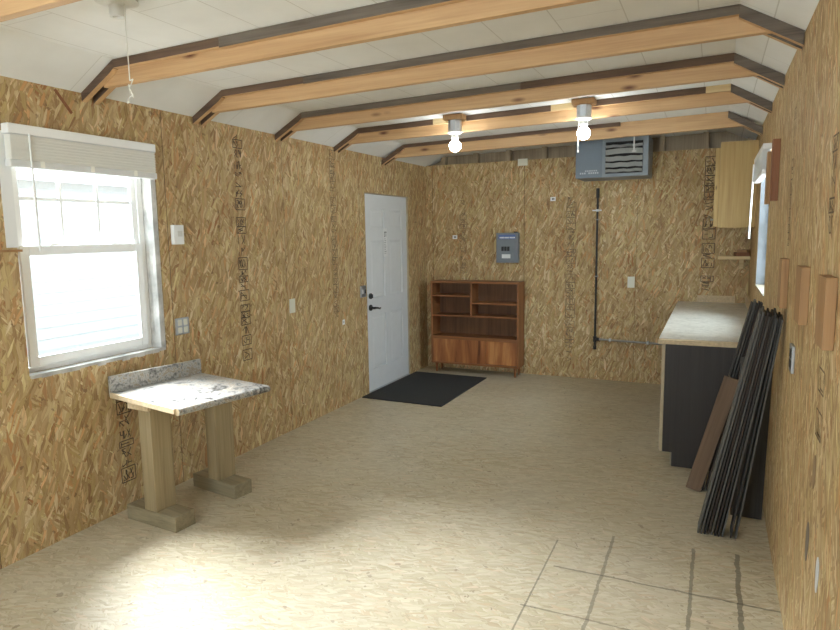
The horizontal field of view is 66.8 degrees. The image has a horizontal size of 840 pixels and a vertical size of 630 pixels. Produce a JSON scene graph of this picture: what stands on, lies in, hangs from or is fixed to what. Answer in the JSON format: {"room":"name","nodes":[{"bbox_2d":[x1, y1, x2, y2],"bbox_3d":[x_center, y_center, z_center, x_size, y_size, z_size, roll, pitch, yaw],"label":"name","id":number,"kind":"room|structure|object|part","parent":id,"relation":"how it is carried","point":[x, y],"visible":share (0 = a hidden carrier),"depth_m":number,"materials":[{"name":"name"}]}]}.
{"room":"shed workshop","nodes":[
{"label":"shed workshop","id":0,"kind":"room"},
{"bbox_2d":[0,76,427,568],"bbox_3d":[-1.791,-0.044,3.893,0.116,2.432,8.727,3,8,25],"label":"wall","id":1,"kind":"structure","parent":0,"point":[267,223],"depth_m":4.47,"materials":[{"name":"beige wood"}]},
{"bbox_2d":[0,249,22,252],"bbox_3d":[-2.075,-0.307,3.085,0.012,0.012,0.300,3,8,25],"label":"curtain rod","id":2,"kind":"object","parent":1,"relation":"attached to","point":[18,250],"visible":1,"depth_m":3.17,"materials":[{"name":"brown wood"}]},
{"bbox_2d":[54,88,72,113],"bbox_3d":[-1.903,-1.140,3.399,0.002,0.120,0.102,3,8,25],"label":"wood splinter","id":3,"kind":"object","parent":1,"relation":"attached to","point":[55,89],"visible":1,"depth_m":3.40,"materials":[{"name":"brown wood"}]},
{"bbox_2d":[0,130,165,378],"bbox_3d":[-1.897,-0.344,3.625,0.116,1.280,0.969,3,8,25],"label":"window","id":4,"kind":"structure","parent":1,"relation":"in","point":[142,202],"depth_m":3.74,"materials":[{"name":"white plastic"}]},
{"bbox_3d":[-1.935,-0.647,3.613,0.020,0.573,0.776,3,8,25],"label":"sash","id":5,"kind":"part","parent":4,"relation":"part of","materials":[{"name":"white plastic"}]},
{"bbox_2d":[1,122,156,250],"bbox_3d":[-1.825,-0.680,3.541,0.061,0.625,0.910,3,8,25],"label":"window blind","id":6,"kind":"object","parent":4,"relation":"attached to","point":[26,146],"visible":1,"depth_m":3.40,"materials":[{"name":"white plastic"}]},
{"bbox_3d":[-1.833,-0.966,3.506,0.053,0.050,0.910,3,8,25],"label":"head rail","id":7,"kind":"part","parent":6,"relation":"part of","materials":[{"name":"white plastic"}]},
{"bbox_3d":[-1.828,-0.801,3.526,0.046,0.038,0.910,3,8,25],"label":"rail","id":8,"kind":"part","parent":6,"relation":"part of","materials":[{"name":"white plastic"}]},
{"bbox_3d":[-1.905,-0.085,3.675,0.024,0.638,0.776,3,8,25],"label":"sash","id":9,"kind":"part","parent":4,"relation":"part of","materials":[{"name":"white plastic"}]},
{"bbox_3d":[-1.932,-0.360,3.645,0.034,1.253,0.869,3,8,25],"label":"frame","id":10,"kind":"part","parent":4,"relation":"part of","materials":[{"name":"white plastic"}]},
{"bbox_2d":[108,359,201,396],"bbox_3d":[-1.623,0.383,3.941,0.020,0.124,0.617,4,9,35],"label":"backsplash","id":11,"kind":"structure","parent":1,"relation":"attached to","point":[118,382],"depth_m":3.90,"materials":[{"name":"stone"}]},
{"bbox_2d":[170,225,183,244],"bbox_3d":[-1.575,-0.522,4.140,0.033,0.125,0.085,3,8,25],"label":"thermostat","id":12,"kind":"object","parent":1,"relation":"attached to","point":[177,231],"visible":1,"depth_m":4.12,"materials":[{"name":"white plastic"}]},
{"bbox_2d":[175,317,189,334],"bbox_3d":[-1.575,0.073,4.221,0.014,0.110,0.115,3,8,25],"label":"outlet box","id":13,"kind":"object","parent":1,"relation":"attached to","point":[181,324],"visible":1,"depth_m":4.21,"materials":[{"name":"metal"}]},
{"bbox_2d":[289,298,294,312],"bbox_3d":[-1.067,-0.076,5.325,0.006,0.118,0.075,3,8,25],"label":"blank plate","id":14,"kind":"object","parent":1,"relation":"attached to","point":[291,301],"visible":1,"depth_m":5.32,"materials":[{"name":"white plastic"}]},
{"bbox_2d":[360,285,365,297],"bbox_3d":[-0.567,-0.235,6.388,0.019,0.115,0.105,3,8,25],"label":"switch box","id":15,"kind":"object","parent":1,"relation":"attached to","point":[362,288],"visible":1,"depth_m":6.37,"materials":[{"name":"metal"}]},
{"bbox_2d":[364,192,409,392],"bbox_3d":[-0.358,-0.265,6.934,0.164,2.055,0.993,3,8,25],"label":"door","id":16,"kind":"structure","parent":1,"relation":"in","point":[386,216],"depth_m":6.92,"materials":[{"name":"paint"}]},
{"bbox_3d":[-0.462,-0.079,6.615,0.072,0.064,0.159,3,8,25],"label":"lever handle","id":17,"kind":"part","parent":16,"relation":"part of","materials":[{"name":"black metal"}]},
{"bbox_2d":[0,366,783,629],"bbox_3d":[-0.126,1.260,3.297,3.743,0.050,8.957,3,8,25],"label":"floor","id":18,"kind":"structure","parent":0,"point":[525,501],"depth_m":3.45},
{"bbox_2d":[108,359,269,532],"bbox_3d":[-1.337,0.758,3.819,0.697,0.846,0.681,4,9,35],"label":"table","id":19,"kind":"object","parent":18,"relation":"on","point":[181,388],"visible":1,"depth_m":3.70,"materials":[{"name":"wood"}]},
{"bbox_3d":[-1.509,0.798,3.660,0.100,0.631,0.140,3,8,29],"label":"post","id":20,"kind":"part","parent":19,"relation":"part of","materials":[{"name":"beige wood"}]},
{"bbox_3d":[-1.294,0.737,4.112,0.105,0.631,0.143,4,9,35],"label":"post","id":21,"kind":"part","parent":19,"relation":"part of","materials":[{"name":"beige wood"}]},
{"bbox_2d":[362,371,486,406],"bbox_3d":[0.081,0.773,6.821,0.890,0.010,1.305,3,8,25],"label":"doormat","id":22,"kind":"object","parent":18,"relation":"on","point":[422,388],"visible":1,"depth_m":6.72,"materials":[{"name":"black rubber"}]},
{"bbox_2d":[430,279,523,377],"bbox_3d":[0.665,0.143,7.443,1.066,1.085,0.247,3,8,25],"label":"bookcase","id":23,"kind":"object","parent":18,"relation":"on","point":[474,322],"visible":1,"depth_m":7.43,"materials":[{"name":"brown wood"}]},
{"bbox_3d":[0.188,0.068,7.651,0.020,0.975,0.240,3,8,25],"label":"panel","id":24,"kind":"part","parent":23,"relation":"part of","materials":[{"name":"brown wood"}]},
{"bbox_3d":[0.408,-0.236,7.512,0.471,0.017,0.232,3,8,25],"label":"shelf","id":25,"kind":"part","parent":23,"relation":"part of","materials":[{"name":"brown wood"}]},
{"bbox_3d":[0.457,0.421,7.455,0.660,0.272,0.018,3,8,25],"label":"sliding door","id":26,"kind":"part","parent":23,"relation":"part of","materials":[{"name":"brown wood"}]},
{"bbox_3d":[0.666,0.263,7.455,1.025,0.035,0.240,3,8,25],"label":"shelf","id":27,"kind":"part","parent":23,"relation":"part of","materials":[{"name":"brown wood"}]},
{"bbox_3d":[0.663,0.006,7.425,1.025,0.018,0.234,3,8,25],"label":"shelf","id":28,"kind":"part","parent":23,"relation":"part of","materials":[{"name":"brown wood"}]},
{"bbox_3d":[0.670,0.562,7.494,1.025,0.022,0.240,3,8,25],"label":"panel","id":29,"kind":"part","parent":23,"relation":"part of","materials":[{"name":"brown wood"}]},
{"bbox_3d":[0.656,-0.383,7.372,1.025,0.022,0.240,3,8,25],"label":"panel","id":30,"kind":"part","parent":23,"relation":"part of","materials":[{"name":"brown wood"}]},
{"bbox_3d":[0.715,0.074,7.545,1.061,0.955,0.006,3,8,25],"label":"panel","id":31,"kind":"part","parent":23,"relation":"part of","materials":[{"name":"brown wood"}]},
{"bbox_3d":[0.884,-0.136,7.305,0.535,0.018,0.232,3,8,25],"label":"shelf","id":32,"kind":"part","parent":23,"relation":"part of","materials":[{"name":"brown wood"}]},
{"bbox_3d":[0.912,0.438,7.275,0.412,0.272,0.018,3,8,25],"label":"sliding door","id":33,"kind":"part","parent":23,"relation":"part of","materials":[{"name":"brown wood"}]},
{"bbox_3d":[1.138,0.110,7.216,0.020,0.975,0.240,3,8,25],"label":"panel","id":34,"kind":"part","parent":23,"relation":"part of","materials":[{"name":"brown wood"}]},
{"bbox_2d":[658,344,735,470],"bbox_3d":[2.468,0.484,5.442,0.641,0.868,2.505,3,8,25],"label":"base cabinet","id":35,"kind":"object","parent":18,"relation":"on","point":[692,377],"visible":0.51,"depth_m":4.36,"materials":[{"name":"wood"}]},
{"bbox_3d":[1.688,0.573,4.441,0.022,0.768,0.027,3,8,25],"label":"frame","id":36,"kind":"part","parent":35,"relation":"part of","materials":[{"name":"beige wood"}]},
{"bbox_2d":[658,294,750,347],"bbox_3d":[2.453,-0.007,5.364,0.643,0.125,2.540,3,8,25],"label":"countertop","id":37,"kind":"structure","parent":35,"relation":"on","point":[712,321],"depth_m":5.08,"materials":[{"name":"brown wood"}]},
{"bbox_2d":[686,375,738,491],"bbox_3d":[1.808,0.741,3.943,0.277,0.757,0.018,3,8,25],"label":"board","id":38,"kind":"object","parent":18,"relation":"on","point":[726,393],"visible":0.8,"depth_m":3.93,"materials":[{"name":"brown wood"}]},
{"bbox_2d":[697,308,761,532],"bbox_3d":[1.592,0.577,3.300,0.087,1.252,0.376,-4,8,-25],"label":"board","id":39,"kind":"object","parent":18,"relation":"on","point":[759,314],"visible":1,"depth_m":3.25,"materials":[{"name":"black wood"}]},
{"bbox_2d":[701,302,757,489],"bbox_3d":[1.916,0.516,3.954,0.261,1.196,0.104,3,8,25],"label":"board","id":40,"kind":"object","parent":18,"relation":"on","point":[756,304],"visible":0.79,"depth_m":3.85,"materials":[{"name":"black wood"}]},
{"bbox_2d":[700,306,764,533],"bbox_3d":[1.605,0.572,3.292,0.092,1.263,0.380,-4,8,-24],"label":"board","id":41,"kind":"object","parent":18,"relation":"on","point":[762,308],"visible":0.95,"depth_m":3.25,"materials":[{"name":"black wood"}]},
{"bbox_2d":[705,301,760,490],"bbox_3d":[1.933,0.512,3.946,0.254,1.206,0.104,3,8,25],"label":"board","id":42,"kind":"object","parent":18,"relation":"on","point":[759,302],"visible":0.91,"depth_m":3.94,"materials":[{"name":"black wood"}]},
{"bbox_2d":[704,310,765,533],"bbox_3d":[1.617,0.581,3.289,0.088,1.246,0.370,-4,8,-23],"label":"board","id":43,"kind":"object","parent":18,"relation":"on","point":[764,317],"visible":0.87,"depth_m":3.25,"materials":[{"name":"black wood"}]},
{"bbox_2d":[707,308,768,533],"bbox_3d":[1.630,0.577,3.282,0.080,1.256,0.363,-4,8,-22],"label":"board","id":44,"kind":"object","parent":18,"relation":"on","point":[767,309],"visible":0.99,"depth_m":3.25,"materials":[{"name":"black wood"}]},
{"bbox_2d":[728,301,752,376],"bbox_3d":[1.886,0.513,3.968,0.279,1.202,0.104,3,8,25],"label":"board","id":45,"kind":"object","parent":18,"relation":"on","point":[751,303],"visible":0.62,"depth_m":3.86,"materials":[{"name":"black wood"}]},
{"bbox_2d":[711,312,770,534],"bbox_3d":[1.642,0.586,3.279,0.078,1.238,0.354,-4,8,-21],"label":"board","id":46,"kind":"object","parent":18,"relation":"on","point":[769,317],"visible":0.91,"depth_m":3.24,"materials":[{"name":"black wood"}]},
{"bbox_2d":[731,299,755,377],"bbox_3d":[1.902,0.506,3.959,0.275,1.217,0.104,3,8,25],"label":"board","id":47,"kind":"object","parent":18,"relation":"on","point":[754,301],"visible":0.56,"depth_m":3.84,"materials":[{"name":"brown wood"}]},
{"bbox_2d":[714,309,773,535],"bbox_3d":[1.655,0.581,3.272,0.083,1.249,0.359,-4,8,-21],"label":"board","id":48,"kind":"object","parent":18,"relation":"on","point":[772,311],"visible":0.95,"depth_m":3.23,"materials":[{"name":"black wood"}]},
{"bbox_2d":[718,308,776,536],"bbox_3d":[1.667,0.578,3.265,0.086,1.256,0.361,-3,8,-20],"label":"board","id":49,"kind":"object","parent":18,"relation":"on","point":[774,310],"visible":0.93,"depth_m":3.22,"materials":[{"name":"black wood"}]},
{"bbox_2d":[721,314,777,536],"bbox_3d":[1.680,0.591,3.263,0.081,1.232,0.349,-3,8,-19],"label":"board","id":50,"kind":"object","parent":18,"relation":"on","point":[776,321],"visible":0.85,"depth_m":3.23,"materials":[{"name":"black wood"}]},
{"bbox_2d":[730,356,772,519],"bbox_3d":[1.868,0.697,3.592,0.160,0.930,0.018,4,8,24],"label":"board","id":51,"kind":"object","parent":18,"relation":"on","point":[753,503],"visible":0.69,"depth_m":3.60,"materials":[{"name":"black wood"}]},
{"bbox_2d":[730,312,780,537],"bbox_3d":[1.703,0.589,3.251,0.068,1.238,0.330,-3,8,-14],"label":"board","id":52,"kind":"object","parent":18,"relation":"on","point":[766,374],"visible":1,"depth_m":3.22,"materials":[{"name":"black wood"}]},
{"bbox_2d":[735,314,783,538],"bbox_3d":[1.720,0.595,3.245,0.065,1.226,0.323,-2,7,-11],"label":"board","id":53,"kind":"object","parent":18,"relation":"on","point":[757,432],"visible":0.92,"depth_m":3.23,"materials":[{"name":"black wood"}]},
{"bbox_2d":[0,0,818,166],"bbox_3d":[-0.162,-1.272,2.972,3.743,0.291,8.957,3,8,25],"label":"ceiling","id":54,"kind":"structure","parent":0,"point":[66,47],"depth_m":3.29,"materials":[{"name":"paint"}]},
{"bbox_2d":[0,0,81,21],"bbox_3d":[-0.631,-1.121,1.961,3.507,0.256,0.108,3,8,25],"label":"ceiling beam","id":55,"kind":"structure","parent":54,"relation":"attached to","point":[9,9],"depth_m":2.32,"materials":[{"name":"brown wood"}]},
{"bbox_2d":[94,0,138,103],"bbox_3d":[-1.216,-1.065,2.585,0.166,0.412,0.166,3,8,25],"label":"ceiling lamp","id":56,"kind":"object","parent":54,"relation":"hanging from","point":[117,8],"visible":1,"depth_m":2.55,"materials":[{"name":"plastic"}]},
{"bbox_2d":[94,0,138,19],"bbox_3d":[-1.218,-1.234,2.563,0.166,0.070,0.166,3,8,25],"label":"socket","id":57,"kind":"object","parent":56,"relation":"attached to","point":[117,8],"depth_m":2.54,"materials":[{"name":"plastic"}]},
{"bbox_3d":[-1.177,-1.053,2.568,0.036,0.392,0.028,3,8,25],"label":"pull chain","id":58,"kind":"part","parent":56,"relation":"part of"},
{"bbox_2d":[81,0,597,104],"bbox_3d":[-0.243,-1.235,2.799,3.507,0.256,0.108,3,8,25],"label":"ceiling beam","id":59,"kind":"structure","parent":54,"relation":"attached to","point":[393,18],"depth_m":2.88,"materials":[{"name":"brown wood"}]},
{"bbox_2d":[443,113,465,151],"bbox_3d":[0.287,-1.491,5.234,0.170,0.296,0.120,3,8,25],"label":"ceiling lamp","id":60,"kind":"object","parent":54,"relation":"attached to","point":[454,121],"visible":1,"depth_m":5.19,"materials":[{"name":"white glass"}]},
{"bbox_2d":[448,130,461,138],"bbox_3d":[0.287,-1.480,5.235,0.120,0.058,0.120,3,8,25],"label":"socket","id":61,"kind":"object","parent":60,"relation":"attached to","point":[454,134],"depth_m":5.21,"materials":[{"name":"ceramic"}]},
{"bbox_3d":[0.289,-1.402,5.245,0.096,0.116,0.096,3,8,25],"label":"bulb","id":62,"kind":"part","parent":60,"relation":"part of","materials":[{"name":"white glass"}]},
{"bbox_2d":[192,4,804,125],"bbox_3d":[0.102,-1.335,3.542,3.507,0.256,0.108,3,8,25],"label":"ceiling beam","id":63,"kind":"structure","parent":54,"relation":"attached to","point":[736,21],"depth_m":3.30,"materials":[{"name":"brown wood"}]},
{"bbox_2d":[275,53,784,141],"bbox_3d":[0.468,-1.442,4.334,3.507,0.256,0.108,3,8,25],"label":"ceiling beam","id":64,"kind":"structure","parent":54,"relation":"attached to","point":[731,65],"depth_m":4.13,"materials":[{"name":"brown wood"}]},
{"bbox_2d":[334,84,771,152],"bbox_3d":[0.827,-1.547,5.108,3.507,0.256,0.108,3,8,25],"label":"ceiling beam","id":65,"kind":"structure","parent":54,"relation":"attached to","point":[725,94],"depth_m":4.94,"materials":[{"name":"brown wood"}]},
{"bbox_2d":[381,111,762,165],"bbox_3d":[1.212,-1.626,5.941,3.507,0.256,0.108,3,8,25],"label":"ceiling beam","id":66,"kind":"structure","parent":54,"relation":"attached to","point":[719,120],"depth_m":5.77,"materials":[{"name":"brown wood"}]},
{"bbox_2d":[571,97,596,152],"bbox_3d":[1.235,-1.425,4.804,0.170,0.390,0.120,3,8,25],"label":"ceiling lamp","id":67,"kind":"object","parent":54,"relation":"attached to","point":[584,105],"visible":1,"depth_m":4.75,"materials":[{"name":"white glass"}]},
{"bbox_3d":[1.236,-1.382,4.809,0.096,0.116,0.096,3,8,25],"label":"bulb","id":68,"kind":"part","parent":67,"relation":"part of","materials":[{"name":"white glass"}]},
{"bbox_2d":[576,116,591,125],"bbox_3d":[1.235,-1.461,4.799,0.120,0.058,0.120,3,8,25],"label":"socket","id":69,"kind":"object","parent":67,"relation":"attached to","point":[583,120],"depth_m":4.77,"materials":[{"name":"plastic"}]},
{"bbox_2d":[575,135,652,181],"bbox_3d":[1.964,-1.579,6.440,0.690,0.390,0.497,3,8,25],"label":"heater","id":70,"kind":"object","parent":54,"relation":"hanging from","point":[626,158],"visible":0.92,"depth_m":6.25,"materials":[{"name":"paint"}]},
{"bbox_3d":[1.683,-1.560,6.344,0.260,0.385,0.012,3,8,25],"label":"panel","id":71,"kind":"part","parent":70,"relation":"part of","materials":[{"name":"paint"}]},
{"bbox_3d":[2.059,-1.653,6.124,0.040,0.165,0.025,3,8,25],"label":"hanger rod","id":72,"kind":"part","parent":70,"relation":"part of","materials":[{"name":"white plastic"}]},
{"bbox_2d":[425,131,753,383],"bbox_3d":[1.699,-0.667,7.100,3.743,2.750,0.116,3,8,25],"label":"wall","id":73,"kind":"structure","parent":0,"point":[658,231],"depth_m":7.00,"materials":[{"name":"brown wood"}]},
{"bbox_2d":[496,232,519,262],"bbox_3d":[1.003,-0.775,7.292,0.256,0.352,0.091,3,8,25],"label":"breaker panel","id":74,"kind":"object","parent":73,"relation":"attached to","point":[507,244],"visible":1,"depth_m":7.26,"materials":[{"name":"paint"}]},
{"bbox_3d":[0.988,-0.741,7.268,0.205,0.240,0.006,3,8,25],"label":"panel door","id":75,"kind":"part","parent":74,"relation":"part of","materials":[{"name":"paint"}]},
{"bbox_2d":[518,159,527,165],"bbox_3d":[1.152,-1.713,7.141,0.110,0.075,0.011,3,8,25],"label":"junction box","id":76,"kind":"object","parent":73,"relation":"attached to","point":[521,162],"visible":1,"depth_m":7.13,"materials":[{"name":"white plastic"}]},
{"bbox_2d":[592,188,661,348],"bbox_3d":[2.276,-0.473,6.758,0.890,1.745,0.061,3,8,25],"label":"gas pipe","id":77,"kind":"object","parent":73,"relation":"attached to","point":[595,339],"visible":0.98,"depth_m":6.89,"materials":[{"name":"black metal"}]},
{"bbox_2d":[627,277,634,287],"bbox_3d":[2.258,-0.351,6.816,0.072,0.118,0.006,3,8,25],"label":"blank plate","id":78,"kind":"object","parent":73,"relation":"attached to","point":[631,280],"visible":1,"depth_m":6.81,"materials":[{"name":"white plastic"}]},
{"bbox_2d":[697,295,734,302],"bbox_3d":[3.011,-0.162,6.483,0.350,0.070,0.019,3,8,25],"label":"backsplash","id":79,"kind":"structure","parent":73,"relation":"attached to","point":[700,298],"depth_m":6.47,"materials":[{"name":"brown wood"}]},
{"bbox_2d":[718,256,750,268],"bbox_3d":[3.092,-0.517,6.284,0.285,0.130,0.225,3,8,25],"label":"wall shelf","id":80,"kind":"object","parent":73,"relation":"attached to","point":[741,259],"visible":0.97,"depth_m":6.19,"materials":[{"name":"brown wood"}]},
{"bbox_2d":[734,252,749,255],"bbox_3d":[3.147,-0.595,6.234,0.124,0.036,0.140,2,8,19],"label":"scrap","id":81,"kind":"object","parent":80,"relation":"on","point":[735,253],"visible":0.99,"depth_m":6.17,"materials":[{"name":"brown wood"}]},
{"bbox_2d":[748,0,839,629],"bbox_3d":[1.504,0.072,2.381,0.116,2.492,8.727,3,8,25],"label":"wall","id":82,"kind":"structure","parent":0,"point":[804,220],"depth_m":2.40,"materials":[{"name":"beige wood"}]},
{"bbox_2d":[710,140,758,227],"bbox_3d":[2.958,-1.209,6.020,0.366,0.765,0.642,3,8,25],"label":"upper cabinet","id":83,"kind":"object","parent":82,"relation":"attached to","point":[735,159],"visible":1,"depth_m":5.73,"materials":[{"name":"brown wood"}]},
{"bbox_3d":[2.766,-1.177,5.936,0.038,0.703,0.317,3,8,25],"label":"cabinet door","id":84,"kind":"part","parent":83,"relation":"part of","materials":[{"name":"brown wood"}]},
{"bbox_2d":[745,294,750,308],"bbox_3d":[2.863,-0.048,5.508,0.019,0.092,1.881,3,8,25],"label":"backsplash","id":85,"kind":"structure","parent":82,"relation":"attached to","point":[747,300],"depth_m":5.95,"materials":[{"name":"brown wood"}]},
{"bbox_2d":[755,177,768,296],"bbox_3d":[2.616,-0.685,4.747,0.116,1.018,0.998,3,8,25],"label":"window","id":86,"kind":"structure","parent":82,"relation":"in","point":[763,215],"depth_m":5.21,"materials":[{"name":"white plastic"}]},
{"bbox_2d":[748,143,771,238],"bbox_3d":[2.528,-0.890,4.760,0.076,0.645,1.060,3,8,25],"label":"window blind","id":87,"kind":"object","parent":86,"relation":"attached to","point":[759,166],"visible":0.91,"depth_m":4.59,"materials":[{"name":"white plastic"}]},
{"bbox_3d":[2.535,-1.025,4.739,0.048,0.027,1.060,3,8,25],"label":"rail","id":88,"kind":"part","parent":87,"relation":"part of","materials":[{"name":"white plastic"}]},
{"bbox_3d":[2.534,-1.190,4.717,0.053,0.040,1.060,3,8,25],"label":"head rail","id":89,"kind":"part","parent":87,"relation":"part of","materials":[{"name":"white plastic"}]},
{"bbox_2d":[764,151,771,204],"bbox_3d":[2.309,-0.906,4.221,0.029,0.340,0.090,3,8,25],"label":"wood block","id":90,"kind":"object","parent":82,"relation":"attached to","point":[768,162],"visible":0.84,"depth_m":4.19,"materials":[{"name":"brown wood"}]},
{"bbox_2d":[769,138,780,200],"bbox_3d":[2.067,-0.842,3.709,0.039,0.350,0.090,3,8,25],"label":"wood block","id":91,"kind":"object","parent":82,"relation":"attached to","point":[776,143],"visible":1,"depth_m":3.67,"materials":[{"name":"brown wood"}]},
{"bbox_2d":[777,258,789,307],"bbox_3d":[1.743,-0.154,3.058,0.031,0.232,0.140,3,8,25],"label":"wood block","id":92,"kind":"object","parent":82,"relation":"attached to","point":[783,276],"visible":1,"depth_m":3.00,"materials":[{"name":"brown wood"}]},
{"bbox_2d":[788,343,794,373],"bbox_3d":[1.571,0.183,2.694,0.013,0.115,0.100,3,8,25],"label":"outlet box","id":93,"kind":"object","parent":82,"relation":"attached to","point":[792,347],"visible":1,"depth_m":2.65,"materials":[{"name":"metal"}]},
{"bbox_2d":[793,265,810,324],"bbox_3d":[1.443,-0.077,2.408,0.029,0.213,0.160,3,8,25],"label":"wood block","id":94,"kind":"object","parent":82,"relation":"attached to","point":[802,286],"visible":1,"depth_m":2.34,"materials":[{"name":"brown wood"}]},
{"bbox_2d":[805,522,808,560],"bbox_3d":[1.295,0.759,2.131,0.001,0.142,0.066,3,8,25],"label":"paint smudge","id":95,"kind":"object","parent":82,"relation":"attached to","point":[807,527],"visible":1,"depth_m":2.13,"materials":[{"name":"paint"}]},
{"bbox_2d":[812,455,815,488],"bbox_3d":[1.270,0.507,2.053,0.001,0.116,0.054,3,8,25],"label":"paint smudge","id":96,"kind":"object","parent":82,"relation":"attached to","point":[814,460],"visible":1,"depth_m":2.05,"materials":[{"name":"paint"}]},
{"bbox_2d":[815,557,818,592],"bbox_3d":[1.199,0.786,1.925,0.001,0.116,0.054,3,8,25],"label":"paint smudge","id":97,"kind":"object","parent":82,"relation":"attached to","point":[817,560],"visible":1,"depth_m":1.92,"materials":[{"name":"white paint"}]},
{"bbox_2d":[814,274,837,350],"bbox_3d":[1.201,-0.010,1.885,0.029,0.210,0.150,3,8,25],"label":"wood block","id":98,"kind":"object","parent":82,"relation":"attached to","point":[827,284],"visible":1,"depth_m":1.82,"materials":[{"name":"brown wood"}]},
{"label":"outside","id":99,"kind":"structure","parent":0,"visible":0},
{"bbox_3d":[-2.428,1.216,6.841,50.000,0.100,50.000,3,8,25],"label":"ground","id":100,"kind":"structure","parent":99,"visible":0},
{"bbox_2d":[16,168,139,355],"bbox_3d":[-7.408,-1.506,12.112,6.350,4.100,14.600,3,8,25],"label":"window glass","id":101,"kind":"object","parent":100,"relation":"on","point":[88,299],"visible":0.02,"depth_m":9.91,"materials":[{"name":"grey"}]}
]}

